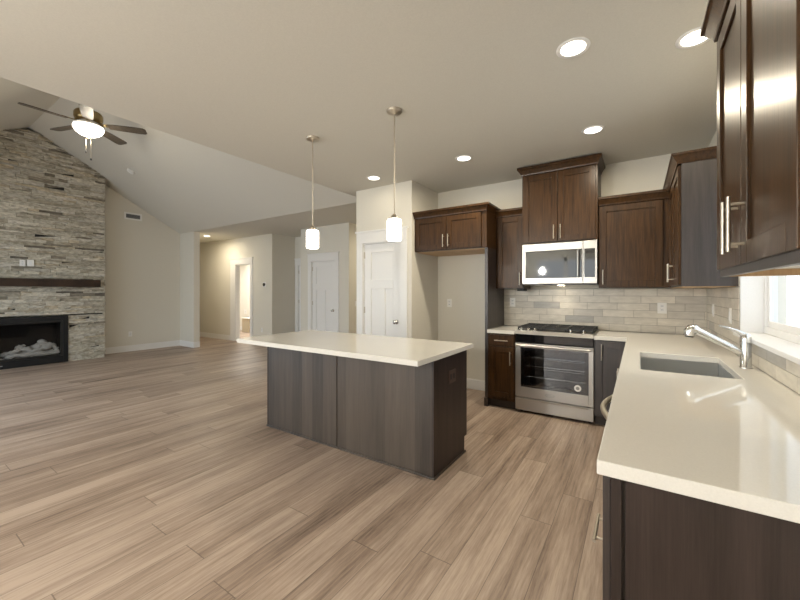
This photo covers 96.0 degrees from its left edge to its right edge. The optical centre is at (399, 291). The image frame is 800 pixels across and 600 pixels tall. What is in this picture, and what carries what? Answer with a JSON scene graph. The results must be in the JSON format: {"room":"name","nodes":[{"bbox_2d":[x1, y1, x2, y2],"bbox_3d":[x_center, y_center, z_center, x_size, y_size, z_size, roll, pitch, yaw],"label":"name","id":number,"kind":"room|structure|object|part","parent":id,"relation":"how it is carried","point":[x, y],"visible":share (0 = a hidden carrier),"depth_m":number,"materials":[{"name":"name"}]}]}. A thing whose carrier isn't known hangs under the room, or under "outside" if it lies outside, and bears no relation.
{"room":"kitchen","nodes":[
{"label":"kitchen","id":0,"kind":"room"},
{"bbox_2d":[0,129,105,361],"bbox_3d":[-6.888,-0.790,6.642,0.362,4.300,2.265,0,0,33],"label":"wall","id":1,"kind":"structure","parent":0,"point":[80,202],"depth_m":6.82,"materials":[{"name":"stone"}]},
{"bbox_2d":[19,260,24,265],"bbox_3d":[-6.788,-0.516,6.474,0.008,0.116,0.075,0,0,33],"label":"wall outlet","id":2,"kind":"object","parent":1,"relation":"attached to","point":[21,262],"visible":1,"depth_m":6.47,"materials":[{"name":"white plastic"}]},
{"bbox_2d":[27,260,33,265],"bbox_3d":[-6.731,-0.522,6.559,0.010,0.116,0.090,0,0,33],"label":"wall switch","id":3,"kind":"object","parent":1,"relation":"attached to","point":[29,262],"visible":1,"depth_m":6.55,"materials":[{"name":"white plastic"}]},
{"bbox_2d":[0,315,67,369],"bbox_3d":[-6.897,0.909,6.630,0.360,0.891,1.110,0,0,33],"label":"gas fireplace","id":4,"kind":"object","parent":1,"relation":"in","point":[24,341],"visible":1,"depth_m":6.71,"materials":[{"name":"black metal"}]},
{"bbox_3d":[-6.774,0.892,6.549,0.034,0.671,0.956,0,0,33],"label":"glass frame","id":5,"kind":"part","parent":4,"relation":"part of","materials":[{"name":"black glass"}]},
{"bbox_2d":[0,278,100,286],"bbox_3d":[-6.682,-0.164,6.490,0.187,0.144,2.015,0,0,33],"label":"mantel shelf","id":6,"kind":"object","parent":1,"relation":"attached to","point":[20,282],"visible":1,"depth_m":6.63,"materials":[{"name":"brown wood"}]},
{"bbox_2d":[0,185,179,347],"bbox_3d":[-7.133,-0.856,6.816,0.120,4.431,5.540,0,0,33],"label":"wall","id":7,"kind":"structure","parent":0,"point":[142,258],"depth_m":8.34,"materials":[{"name":"beige paint"}]},
{"bbox_2d":[124,212,141,220],"bbox_3d":[-6.110,-1.720,8.243,0.012,0.160,0.350,0,0,33],"label":"air vent","id":8,"kind":"object","parent":7,"relation":"in","point":[127,215],"visible":1,"depth_m":8.24,"materials":[{"name":"white plastic"}]},
{"bbox_2d":[105,340,179,353],"bbox_3d":[-6.006,1.290,8.400,0.014,0.140,1.626,0,0,33],"label":"baseboard","id":9,"kind":"structure","parent":7,"relation":"attached to","point":[119,349],"depth_m":8.38,"materials":[{"name":"white paint"}]},
{"bbox_2d":[0,77,355,233],"bbox_3d":[-4.653,-2.296,5.175,6.229,1.671,5.540,0,0,33],"label":"vault","id":10,"kind":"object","parent":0,"point":[186,185],"visible":0.4,"depth_m":6.45,"materials":[{"name":"paint"}]},
{"bbox_2d":[17,102,146,159],"bbox_3d":[-4.233,-2.385,4.820,1.283,1.227,1.220,0,0,33],"label":"ceiling fan","id":11,"kind":"object","parent":10,"relation":"hanging from","point":[87,122],"visible":0.88,"depth_m":4.82,"materials":[{"name":"gold metal"}]},
{"bbox_3d":[-4.449,-2.260,4.495,0.140,0.036,0.440,0,0,33],"label":"blade","id":12,"kind":"part","parent":11,"relation":"part of","materials":[{"name":"brown wood"}]},
{"bbox_3d":[-4.630,-2.260,4.979,0.440,0.036,0.140,0,0,15],"label":"blade","id":13,"kind":"part","parent":11,"relation":"part of","materials":[{"name":"brown wood"}]},
{"bbox_3d":[-3.932,-2.260,4.518,0.140,0.036,0.440,0,0,-39],"label":"blade","id":14,"kind":"part","parent":11,"relation":"part of","materials":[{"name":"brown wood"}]},
{"bbox_3d":[-4.206,-2.155,4.862,0.330,0.120,0.330,0,0,33],"label":"lamp shade","id":15,"kind":"part","parent":11,"relation":"part of","materials":[{"name":"white glass"}]},
{"bbox_3d":[-4.225,-2.260,5.301,0.140,0.036,0.440,0,0,-3],"label":"blade","id":16,"kind":"part","parent":11,"relation":"part of","materials":[{"name":"brown wood"}]},
{"bbox_3d":[-3.794,-2.260,5.016,0.440,0.036,0.140,0,0,-21],"label":"blade","id":17,"kind":"part","parent":11,"relation":"part of","materials":[{"name":"brown wood"}]},
{"bbox_2d":[180,231,199,341],"bbox_3d":[-5.287,-0.050,9.000,0.790,2.820,0.140,0,0,33],"label":"wall","id":18,"kind":"structure","parent":0,"point":[190,241],"depth_m":8.84,"materials":[{"name":"beige paint"}]},
{"bbox_2d":[180,340,193,347],"bbox_3d":[-5.274,1.290,8.899,0.684,0.140,0.014,0,0,33],"label":"baseboard","id":19,"kind":"structure","parent":18,"relation":"attached to","point":[182,342],"depth_m":8.88,"materials":[{"name":"white paint"}]},
{"bbox_2d":[194,341,199,347],"bbox_3d":[-4.952,1.290,8.778,0.014,0.140,0.140,0,0,33],"label":"baseboard","id":20,"kind":"structure","parent":18,"relation":"attached to","point":[196,344],"depth_m":8.76,"materials":[{"name":"white paint"}]},
{"bbox_2d":[240,265,249,325],"bbox_3d":[-4.701,-0.050,11.202,3.800,2.820,1.700,0,0,33],"label":"wall","id":21,"kind":"structure","parent":0,"point":[244,269],"depth_m":12.59,"materials":[{"name":"paint"}]},
{"bbox_2d":[200,223,352,336],"bbox_3d":[-3.876,-0.050,9.548,6.800,2.820,0.150,0,0,33],"label":"wall","id":22,"kind":"structure","parent":0,"point":[214,256],"depth_m":9.27,"materials":[{"name":"beige paint"}]},
{"bbox_2d":[200,332,229,339],"bbox_3d":[-5.690,1.290,10.684,2.280,0.140,0.014,0,0,33],"label":"baseboard","id":23,"kind":"structure","parent":22,"relation":"attached to","point":[202,334],"depth_m":10.46,"materials":[{"name":"white paint"}]},
{"bbox_2d":[229,257,252,340],"bbox_3d":[-4.283,0.224,9.808,1.055,2.272,0.144,0,0,33],"label":"hall doorway","id":24,"kind":"structure","parent":22,"relation":"in","point":[235,263],"depth_m":9.93,"materials":[{"name":"white paint"}]},
{"bbox_2d":[312,261,334,331],"bbox_3d":[-1.718,0.340,8.036,0.724,2.021,0.098,0,0,33],"label":"door","id":25,"kind":"structure","parent":22,"relation":"in","point":[323,302],"depth_m":8.05,"materials":[{"name":"white paint"}]},
{"bbox_2d":[307,251,339,331],"bbox_3d":[-1.693,0.249,8.059,0.995,2.222,0.144,0,0,33],"label":"door frame","id":26,"kind":"structure","parent":22,"relation":"in","point":[332,256],"depth_m":8.04,"materials":[{"name":"white paint"}]},
{"bbox_2d":[276,234,294,333],"bbox_3d":[-3.036,-0.050,9.441,0.120,2.820,0.600,0,0,33],"label":"wall","id":27,"kind":"structure","parent":0,"point":[285,245],"depth_m":9.40,"materials":[{"name":"beige paint"}]},
{"bbox_2d":[295,237,300,258],"bbox_3d":[-2.387,-0.050,9.443,1.200,2.820,0.120,0,0,33],"label":"wall","id":28,"kind":"structure","parent":0,"point":[297,239],"depth_m":9.60,"materials":[{"name":"beige paint"}]},
{"bbox_2d":[294,258,300,331],"bbox_3d":[-2.365,0.239,9.403,1.040,2.242,0.144,0,0,33],"label":"door frame","id":29,"kind":"structure","parent":28,"relation":"in","point":[297,260],"depth_m":9.58,"materials":[{"name":"white paint"}]},
{"bbox_2d":[299,266,300,330],"bbox_3d":[-2.371,0.333,9.364,0.818,2.035,0.098,0,0,33],"label":"door","id":30,"kind":"structure","parent":29,"relation":"attached to","point":[299,266],"depth_m":9.57,"materials":[{"name":"white paint"}]},
{"bbox_2d":[0,330,604,599],"bbox_3d":[-3.416,1.410,5.077,13.100,0.100,12.100,0,0,33],"label":"floor","id":31,"kind":"structure","parent":0,"point":[157,473],"depth_m":2.37,"materials":[{"name":"wood"}]},
{"bbox_2d":[242,317,249,332],"bbox_3d":[-5.095,1.117,12.128,0.420,0.485,0.290,0,0,33],"label":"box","id":32,"kind":"object","parent":31,"relation":"on","point":[245,320],"visible":0.73,"depth_m":12.02,"materials":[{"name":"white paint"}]},
{"bbox_2d":[266,347,466,480],"bbox_3d":[-0.374,0.922,3.387,1.920,0.875,0.652,0,0,33],"label":"kitchen island","id":33,"kind":"object","parent":31,"relation":"on","point":[411,419],"visible":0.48,"depth_m":2.95,"materials":[{"name":"brown wood"}]},
{"bbox_3d":[-1.175,0.923,3.900,0.018,0.874,0.600,0,0,33],"label":"panel","id":34,"kind":"part","parent":33,"relation":"part of","materials":[{"name":"wood"}]},
{"bbox_3d":[-0.937,0.917,3.396,0.933,0.862,0.018,0,0,33],"label":"panel","id":35,"kind":"part","parent":33,"relation":"part of","materials":[{"name":"brown wood"}]},
{"bbox_2d":[237,330,472,366],"bbox_3d":[-0.461,0.465,3.262,2.002,0.038,0.937,0,0,33],"label":"island countertop","id":36,"kind":"structure","parent":33,"relation":"on","point":[396,350],"depth_m":3.04,"materials":[{"name":"beige stone"}]},
{"bbox_3d":[-0.396,1.352,3.354,1.920,0.016,0.572,0,0,33],"label":"shoe moulding","id":37,"kind":"part","parent":33,"relation":"part of","materials":[{"name":"wood"}]},
{"bbox_3d":[-0.152,0.917,2.877,0.926,0.862,0.018,0,0,33],"label":"panel","id":38,"kind":"part","parent":33,"relation":"part of","materials":[{"name":"wood"}]},
{"bbox_3d":[0.402,0.923,2.857,0.018,0.874,0.600,0,0,33],"label":"panel","id":39,"kind":"part","parent":33,"relation":"part of","materials":[{"name":"brown wood"}]},
{"bbox_2d":[449,368,455,383],"bbox_3d":[0.415,0.670,2.856,0.006,0.100,0.124,0,0,33],"label":"outlet plate","id":40,"kind":"object","parent":33,"relation":"attached to","point":[452,371],"depth_m":2.85,"materials":[{"name":"brown metal"}]},
{"bbox_2d":[484,247,503,405],"bbox_3d":[1.194,0.418,4.539,0.043,1.884,0.630,0,0,33],"label":"end panel","id":41,"kind":"object","parent":31,"relation":"on","point":[494,297],"visible":0.59,"depth_m":4.35,"materials":[{"name":"brown wood"}]},
{"bbox_2d":[488,333,516,409],"bbox_3d":[1.331,0.922,4.419,0.318,0.875,0.679,0,0,33],"label":"base cabinet","id":42,"kind":"object","parent":31,"relation":"on","point":[501,347],"visible":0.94,"depth_m":4.18,"materials":[{"name":"brown wood"}]},
{"bbox_3d":[1.176,0.562,4.173,0.282,0.120,0.019,0,0,33],"label":"drawer","id":43,"kind":"part","parent":42,"relation":"part of","materials":[{"name":"brown wood"}]},
{"bbox_3d":[1.176,0.931,4.173,0.282,0.587,0.019,0,0,33],"label":"door","id":44,"kind":"part","parent":42,"relation":"part of","materials":[{"name":"brown wood"}]},
{"bbox_2d":[487,325,519,333],"bbox_3d":[1.339,0.465,4.430,0.318,0.038,0.652,0,0,33],"label":"countertop","id":45,"kind":"structure","parent":42,"relation":"on","point":[505,329],"depth_m":4.24,"materials":[{"name":"beige stone"}]},
{"bbox_2d":[515,323,598,422],"bbox_3d":[1.792,0.879,4.104,0.792,0.962,0.672,0,0,33],"label":"range","id":46,"kind":"object","parent":31,"relation":"on","point":[554,363],"visible":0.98,"depth_m":3.96,"materials":[{"name":"silver metal"}]},
{"bbox_2d":[515,342,593,407],"bbox_3d":[1.780,0.871,4.086,0.784,0.619,0.629,0,0,33],"label":"oven","id":47,"kind":"object","parent":46,"relation":"in","point":[555,373],"depth_m":4.03,"materials":[{"name":"silver metal"}]},
{"bbox_3d":[1.642,1.259,3.877,0.784,0.138,0.053,0,0,33],"label":"drawer","id":48,"kind":"part","parent":46,"relation":"part of","materials":[{"name":"silver metal"}]},
{"bbox_2d":[515,323,598,338],"bbox_3d":[1.800,0.436,4.115,0.792,0.076,0.645,0,0,33],"label":"cooktop","id":49,"kind":"object","parent":46,"relation":"in","point":[557,331],"depth_m":3.94,"materials":[{"name":"black metal"}]},
{"bbox_2d":[594,340,625,424],"bbox_3d":[2.322,0.922,3.322,0.948,0.875,1.414,0,0,33],"label":"base cabinet","id":50,"kind":"object","parent":31,"relation":"on","point":[607,354],"visible":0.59,"depth_m":3.60,"materials":[{"name":"brown wood"}]},
{"bbox_2d":[594,330,799,523],"bbox_3d":[1.703,0.465,2.377,0.961,0.038,3.674,0,0,33],"label":"countertop","id":51,"kind":"structure","parent":50,"relation":"on","point":[731,442],"depth_m":1.17,"materials":[{"name":"beige stone"}]},
{"bbox_2d":[640,357,734,378],"bbox_3d":[1.763,0.580,2.246,0.449,0.189,0.730,0,0,33],"label":"sink","id":52,"kind":"object","parent":51,"relation":"in","point":[654,364],"visible":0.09,"depth_m":2.52,"materials":[{"name":"silver metal"}]},
{"bbox_2d":[684,325,752,368],"bbox_3d":[1.914,0.323,2.175,0.316,0.243,0.064,0,0,33],"label":"kitchen faucet","id":53,"kind":"object","parent":51,"relation":"on","point":[745,350],"visible":1,"depth_m":2.12,"materials":[{"name":"silver metal"}]},
{"bbox_3d":[1.923,0.299,2.169,0.228,0.154,0.046,0,0,33],"label":"spout","id":54,"kind":"part","parent":53,"relation":"part of","materials":[{"name":"silver metal"}]},
{"bbox_3d":[1.973,0.235,2.136,0.123,0.067,0.034,0,0,33],"label":"lever","id":55,"kind":"part","parent":53,"relation":"part of","materials":[{"name":"silver metal"}]},
{"bbox_2d":[592,475,799,599],"bbox_3d":[0.972,0.922,1.055,0.698,0.875,0.616,0,0,33],"label":"base cabinet","id":56,"kind":"object","parent":31,"relation":"on","point":[658,544],"visible":0.67,"depth_m":0.87,"materials":[{"name":"brown wood"}]},
{"bbox_3d":[0.656,0.772,1.172,0.040,0.010,0.155,0,0,33],"label":"handle","id":57,"kind":"part","parent":56,"relation":"part of","materials":[{"name":"silver metal"}]},
{"bbox_3d":[0.722,0.719,1.219,0.019,0.442,0.606,0,0,33],"label":"drawer","id":58,"kind":"part","parent":56,"relation":"part of","materials":[{"name":"brown wood"}]},
{"bbox_2d":[353,224,355,333],"bbox_3d":[-0.423,-0.050,8.714,0.120,2.820,2.330,0,0,33],"label":"wall","id":59,"kind":"structure","parent":0,"point":[354,225],"depth_m":7.76,"materials":[{"name":"beige paint"}]},
{"bbox_2d":[0,0,716,243],"bbox_3d":[-3.374,-1.520,5.049,13.000,0.120,11.900,0,0,33],"label":"ceiling","id":60,"kind":"structure","parent":0,"point":[486,81],"depth_m":2.47,"materials":[{"name":"paint"}]},
{"bbox_2d":[306,135,318,248],"bbox_3d":[-0.830,-0.935,3.417,0.124,1.050,0.123,0,0,33],"label":"pendant light","id":61,"kind":"object","parent":60,"relation":"hanging from","point":[312,235],"visible":1,"depth_m":3.38,"materials":[{"name":"white glass"}]},
{"bbox_3d":[-0.830,-1.028,3.417,0.016,0.805,0.017,0,0,33],"label":"rod","id":62,"kind":"part","parent":61,"relation":"part of","materials":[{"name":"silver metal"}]},
{"bbox_3d":[-0.830,-0.496,3.417,0.116,0.173,0.116,0,0,33],"label":"lamp shade","id":63,"kind":"part","parent":61,"relation":"part of","materials":[{"name":"white glass"}]},
{"bbox_2d":[367,176,380,180],"bbox_3d":[-0.336,-1.457,4.622,0.188,0.006,0.188,0,0,33],"label":"recessed light","id":64,"kind":"object","parent":60,"relation":"in","point":[373,178],"visible":1,"depth_m":4.63,"materials":[{"name":"white"}]},
{"bbox_2d":[387,106,401,241],"bbox_3d":[-0.046,-0.935,2.898,0.124,1.050,0.123,0,0,33],"label":"pendant light","id":65,"kind":"object","parent":60,"relation":"hanging from","point":[394,224],"visible":1,"depth_m":2.86,"materials":[{"name":"white glass"}]},
{"bbox_3d":[-0.046,-1.028,2.898,0.016,0.805,0.017,0,0,33],"label":"rod","id":66,"kind":"part","parent":65,"relation":"part of","materials":[{"name":"silver metal"}]},
{"bbox_3d":[-0.046,-0.496,2.898,0.116,0.173,0.116,0,0,33],"label":"lamp shade","id":67,"kind":"part","parent":65,"relation":"part of","materials":[{"name":"white glass"}]},
{"bbox_2d":[455,155,472,161],"bbox_3d":[0.698,-1.457,3.938,0.188,0.006,0.188,0,0,33],"label":"recessed light","id":68,"kind":"object","parent":60,"relation":"in","point":[462,158],"visible":1,"depth_m":3.93,"materials":[{"name":"white"}]},
{"bbox_2d":[556,37,590,58],"bbox_3d":[1.036,-1.457,2.156,0.188,0.006,0.188,0,0,33],"label":"recessed light","id":69,"kind":"object","parent":60,"relation":"in","point":[573,47],"visible":1,"depth_m":2.15,"materials":[{"name":"white paint"}]},
{"bbox_2d":[581,125,604,134],"bbox_3d":[1.741,-1.457,3.249,0.188,0.006,0.188,0,0,33],"label":"recessed light","id":70,"kind":"object","parent":60,"relation":"in","point":[595,129],"visible":1,"depth_m":3.25,"materials":[{"name":"white glass"}]},
{"bbox_2d":[675,26,709,48],"bbox_3d":[1.697,-1.457,2.067,0.188,0.006,0.188,0,0,33],"label":"recessed light","id":71,"kind":"object","parent":60,"relation":"in","point":[690,39],"visible":0.66,"depth_m":2.08,"materials":[{"name":"white"}]},
{"bbox_2d":[356,180,415,338],"bbox_3d":[-0.208,-0.050,5.029,0.945,2.820,0.120,0,0,33],"label":"wall","id":72,"kind":"structure","parent":0,"point":[374,206],"depth_m":4.83,"materials":[{"name":"beige paint"}]},
{"bbox_2d":[355,226,408,337],"bbox_3d":[-0.238,0.249,5.022,0.898,2.222,0.144,0,0,33],"label":"door frame","id":73,"kind":"structure","parent":72,"relation":"in","point":[369,237],"depth_m":5.03,"materials":[{"name":"white paint"}]},
{"bbox_2d":[364,242,399,336],"bbox_3d":[-0.265,0.340,4.994,0.634,2.021,0.098,0,0,33],"label":"door","id":74,"kind":"structure","parent":73,"relation":"attached to","point":[382,261],"depth_m":5.00,"materials":[{"name":"white paint"}]},
{"bbox_2d":[416,183,437,339],"bbox_3d":[0.343,-0.050,5.109,0.115,2.820,0.620,0,0,33],"label":"wall","id":75,"kind":"structure","parent":0,"point":[426,199],"depth_m":5.05,"materials":[{"name":"beige paint"}]},
{"bbox_2d":[438,154,670,380],"bbox_3d":[1.833,-0.050,4.566,3.200,2.820,0.120,0,0,33],"label":"wall","id":76,"kind":"structure","parent":0,"point":[461,278],"depth_m":5.00,"materials":[{"name":"beige paint"}]},
{"bbox_2d":[447,299,451,306],"bbox_3d":[0.718,0.165,5.227,0.072,0.116,0.008,0,0,33],"label":"wall outlet","id":77,"kind":"object","parent":76,"relation":"attached to","point":[449,301],"visible":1,"depth_m":5.22,"materials":[{"name":"white plastic"}]},
{"bbox_2d":[412,202,500,256],"bbox_3d":[0.792,-0.779,4.748,1.031,0.522,0.724,0,0,33],"label":"upper cabinet","id":78,"kind":"object","parent":76,"relation":"attached to","point":[469,229],"visible":0.98,"depth_m":4.46,"materials":[{"name":"brown wood"}]},
{"bbox_3d":[0.395,-0.741,4.642,0.447,0.408,0.019,0,0,33],"label":"door","id":79,"kind":"part","parent":78,"relation":"part of","materials":[{"name":"brown wood"}]},
{"bbox_3d":[0.792,-0.998,4.748,1.031,0.085,0.723,0,0,33],"label":"crown moulding","id":80,"kind":"part","parent":78,"relation":"part of","materials":[{"name":"brown wood"}]},
{"bbox_3d":[0.775,-0.741,4.391,0.452,0.408,0.019,0,0,33],"label":"door","id":81,"kind":"part","parent":78,"relation":"part of","materials":[{"name":"brown wood"}]},
{"bbox_2d":[467,378,484,390],"bbox_3d":[0.960,1.290,5.064,0.936,0.140,0.014,0,0,33],"label":"baseboard","id":82,"kind":"structure","parent":76,"relation":"attached to","point":[475,384],"depth_m":4.99,"materials":[{"name":"white paint"}]},
{"bbox_2d":[510,298,514,306],"bbox_3d":[1.475,0.138,4.714,0.072,0.116,0.008,0,0,33],"label":"wall outlet","id":83,"kind":"object","parent":76,"relation":"attached to","point":[512,300],"visible":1,"depth_m":4.71,"materials":[{"name":"white plastic"}]},
{"bbox_2d":[495,207,530,288],"bbox_3d":[1.419,-0.523,4.532,0.340,0.965,0.394,0,0,33],"label":"upper cabinet","id":84,"kind":"object","parent":76,"relation":"attached to","point":[508,221],"visible":0.91,"depth_m":4.41,"materials":[{"name":"brown wood"}]},
{"bbox_3d":[1.419,-0.963,4.531,0.340,0.085,0.393,0,0,33],"label":"crown moulding","id":85,"kind":"part","parent":84,"relation":"part of","materials":[{"name":"brown wood"}]},
{"bbox_3d":[1.347,-0.481,4.408,0.308,0.858,0.019,0,0,33],"label":"door","id":86,"kind":"part","parent":84,"relation":"part of","materials":[{"name":"brown wood"}]},
{"bbox_2d":[517,153,604,244],"bbox_3d":[1.868,-1.000,4.184,0.872,0.890,0.478,0,0,33],"label":"upper cabinet","id":87,"kind":"object","parent":76,"relation":"attached to","point":[560,198],"visible":0.97,"depth_m":4.00,"materials":[{"name":"brown wood"}]},
{"bbox_3d":[1.607,-0.956,4.134,0.371,0.778,0.019,0,0,33],"label":"door","id":88,"kind":"part","parent":87,"relation":"part of","materials":[{"name":"brown wood"}]},
{"bbox_2d":[522,240,598,285],"bbox_3d":[1.867,-0.311,4.183,0.778,0.478,0.458,0,0,33],"label":"microwave","id":89,"kind":"object","parent":87,"relation":"attached to","point":[575,262],"visible":1,"depth_m":4.01,"materials":[{"name":"silver metal"}]},
{"bbox_3d":[1.927,-0.309,3.898,0.021,0.288,0.048,0,0,33],"label":"handle","id":90,"kind":"part","parent":89,"relation":"part of","materials":[{"name":"silver metal"}]},
{"bbox_3d":[2.031,-0.310,3.854,0.103,0.310,0.002,0,0,33],"label":"touch panel","id":91,"kind":"part","parent":89,"relation":"part of","materials":[{"name":"grey glass"}]},
{"bbox_3d":[2.041,-0.320,3.862,0.134,0.460,0.024,0,0,33],"label":"control panel","id":92,"kind":"part","parent":89,"relation":"part of","materials":[{"name":"silver metal"}]},
{"bbox_3d":[1.868,-1.400,4.184,0.872,0.090,0.478,0,0,33],"label":"crown moulding","id":93,"kind":"part","parent":87,"relation":"part of","materials":[{"name":"brown wood"}]},
{"bbox_3d":[1.922,-0.956,3.926,0.373,0.778,0.019,0,0,33],"label":"door","id":94,"kind":"part","parent":87,"relation":"part of","materials":[{"name":"brown wood"}]},
{"bbox_2d":[598,188,670,287],"bbox_3d":[2.481,-0.523,3.830,0.623,0.965,0.394,0,0,33],"label":"upper cabinet","id":95,"kind":"object","parent":76,"relation":"attached to","point":[633,227],"visible":0.97,"depth_m":3.69,"materials":[{"name":"brown wood"}]},
{"bbox_3d":[2.481,-0.963,3.829,0.623,0.085,0.393,0,0,33],"label":"crown moulding","id":96,"kind":"part","parent":95,"relation":"part of","materials":[{"name":"brown wood"}]},
{"bbox_2d":[657,303,666,313],"bbox_3d":[2.795,0.175,3.841,0.082,0.116,0.008,0,0,33],"label":"wall outlet","id":97,"kind":"object","parent":76,"relation":"attached to","point":[661,307],"visible":1,"depth_m":3.84,"materials":[{"name":"white plastic"}]},
{"bbox_2d":[600,395,612,419],"bbox_3d":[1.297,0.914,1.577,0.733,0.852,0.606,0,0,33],"label":"handle","id":98,"kind":"object","parent":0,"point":[607,400],"visible":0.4,"depth_m":1.73,"materials":[{"name":"silver metal"}]},
{"bbox_2d":[708,130,799,344],"bbox_3d":[0.965,-0.050,0.189,0.220,2.820,8.380,0,0,33],"label":"wall","id":99,"kind":"structure","parent":0,"point":[782,280],"depth_m":2.37,"materials":[{"name":"beige paint"}]},
{"bbox_2d":[504,286,799,393],"bbox_3d":[1.240,0.203,2.686,2.074,0.483,3.670,0,0,33],"label":"backsplash","id":100,"kind":"structure","parent":99,"relation":"attached to","point":[610,309],"depth_m":3.93,"materials":[{"name":"tile"}]},
{"bbox_2d":[733,332,799,364],"bbox_3d":[2.004,0.287,1.899,0.152,0.024,1.340,0,0,33],"label":"window sill","id":101,"kind":"structure","parent":100,"relation":"attached to","point":[786,349],"depth_m":1.84,"materials":[{"name":"white paint"}]},
{"bbox_2d":[663,146,737,287],"bbox_3d":[2.579,-0.539,3.177,0.382,1.010,1.373,0,0,33],"label":"upper cabinet","id":102,"kind":"object","parent":99,"relation":"attached to","point":[691,175],"visible":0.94,"depth_m":2.67,"materials":[{"name":"brown wood"}]},
{"bbox_3d":[2.348,-0.165,3.129,0.040,0.160,0.011,0,0,33],"label":"handle","id":103,"kind":"part","parent":102,"relation":"part of","materials":[{"name":"silver metal"}]},
{"bbox_3d":[2.522,-0.503,3.340,0.019,0.903,0.446,0,0,33],"label":"door","id":104,"kind":"part","parent":102,"relation":"part of","materials":[{"name":"brown wood"}]},
{"bbox_3d":[2.256,-0.503,2.938,0.019,0.903,0.510,0,0,33],"label":"door","id":105,"kind":"part","parent":102,"relation":"part of","materials":[{"name":"brown wood"}]},
{"bbox_3d":[2.579,-1.004,3.177,0.381,0.079,1.373,0,0,33],"label":"crown moulding","id":106,"kind":"part","parent":102,"relation":"part of","materials":[{"name":"brown wood"}]},
{"bbox_2d":[729,308,731,323],"bbox_3d":[2.476,0.182,2.703,0.010,0.116,0.072,0,0,33],"label":"wall switch","id":107,"kind":"object","parent":99,"relation":"attached to","point":[730,309],"visible":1,"depth_m":2.68,"materials":[{"name":"white plastic"}]},
{"bbox_2d":[700,0,799,276],"bbox_3d":[1.109,-0.550,0.954,0.382,0.988,0.933,0,0,33],"label":"upper cabinet","id":108,"kind":"object","parent":99,"relation":"attached to","point":[758,41],"visible":1,"depth_m":0.94,"materials":[{"name":"brown wood"}]},
{"bbox_3d":[1.109,-1.004,0.954,0.381,0.079,0.933,0,0,33],"label":"crown moulding","id":109,"kind":"part","parent":108,"relation":"part of","materials":[{"name":"brown wood"}]},
{"bbox_3d":[1.119,-0.518,1.217,0.019,0.873,0.385,0,0,33],"label":"door","id":110,"kind":"part","parent":108,"relation":"part of","materials":[{"name":"brown wood"}]},
{"bbox_3d":[1.008,-0.195,1.102,0.040,0.160,0.011,0,0,33],"label":"handle","id":111,"kind":"part","parent":108,"relation":"part of","materials":[{"name":"silver metal"}]},
{"bbox_3d":[0.964,-0.195,1.035,0.040,0.160,0.011,0,0,33],"label":"handle","id":112,"kind":"part","parent":108,"relation":"part of","materials":[{"name":"silver metal"}]},
{"bbox_3d":[1.003,-0.071,1.024,0.020,0.030,0.845,0,0,33],"label":"light rail","id":113,"kind":"part","parent":108,"relation":"part of","materials":[{"name":"brown wood"}]},
{"bbox_3d":[1.363,-0.071,1.280,0.295,0.028,0.016,0,0,33],"label":"rail","id":114,"kind":"part","parent":108,"relation":"part of","materials":[{"name":"brown wood"}]},
{"bbox_3d":[0.887,-0.518,0.867,0.019,0.873,0.444,0,0,33],"label":"door","id":115,"kind":"part","parent":108,"relation":"part of","materials":[{"name":"brown wood"}]},
{"bbox_2d":[740,276,799,343],"bbox_3d":[2.045,-0.307,1.873,0.174,1.165,1.340,0,0,33],"label":"window","id":116,"kind":"structure","parent":99,"relation":"in","point":[772,327],"depth_m":2.41,"materials":[{"name":"white plastic"}]}
]}

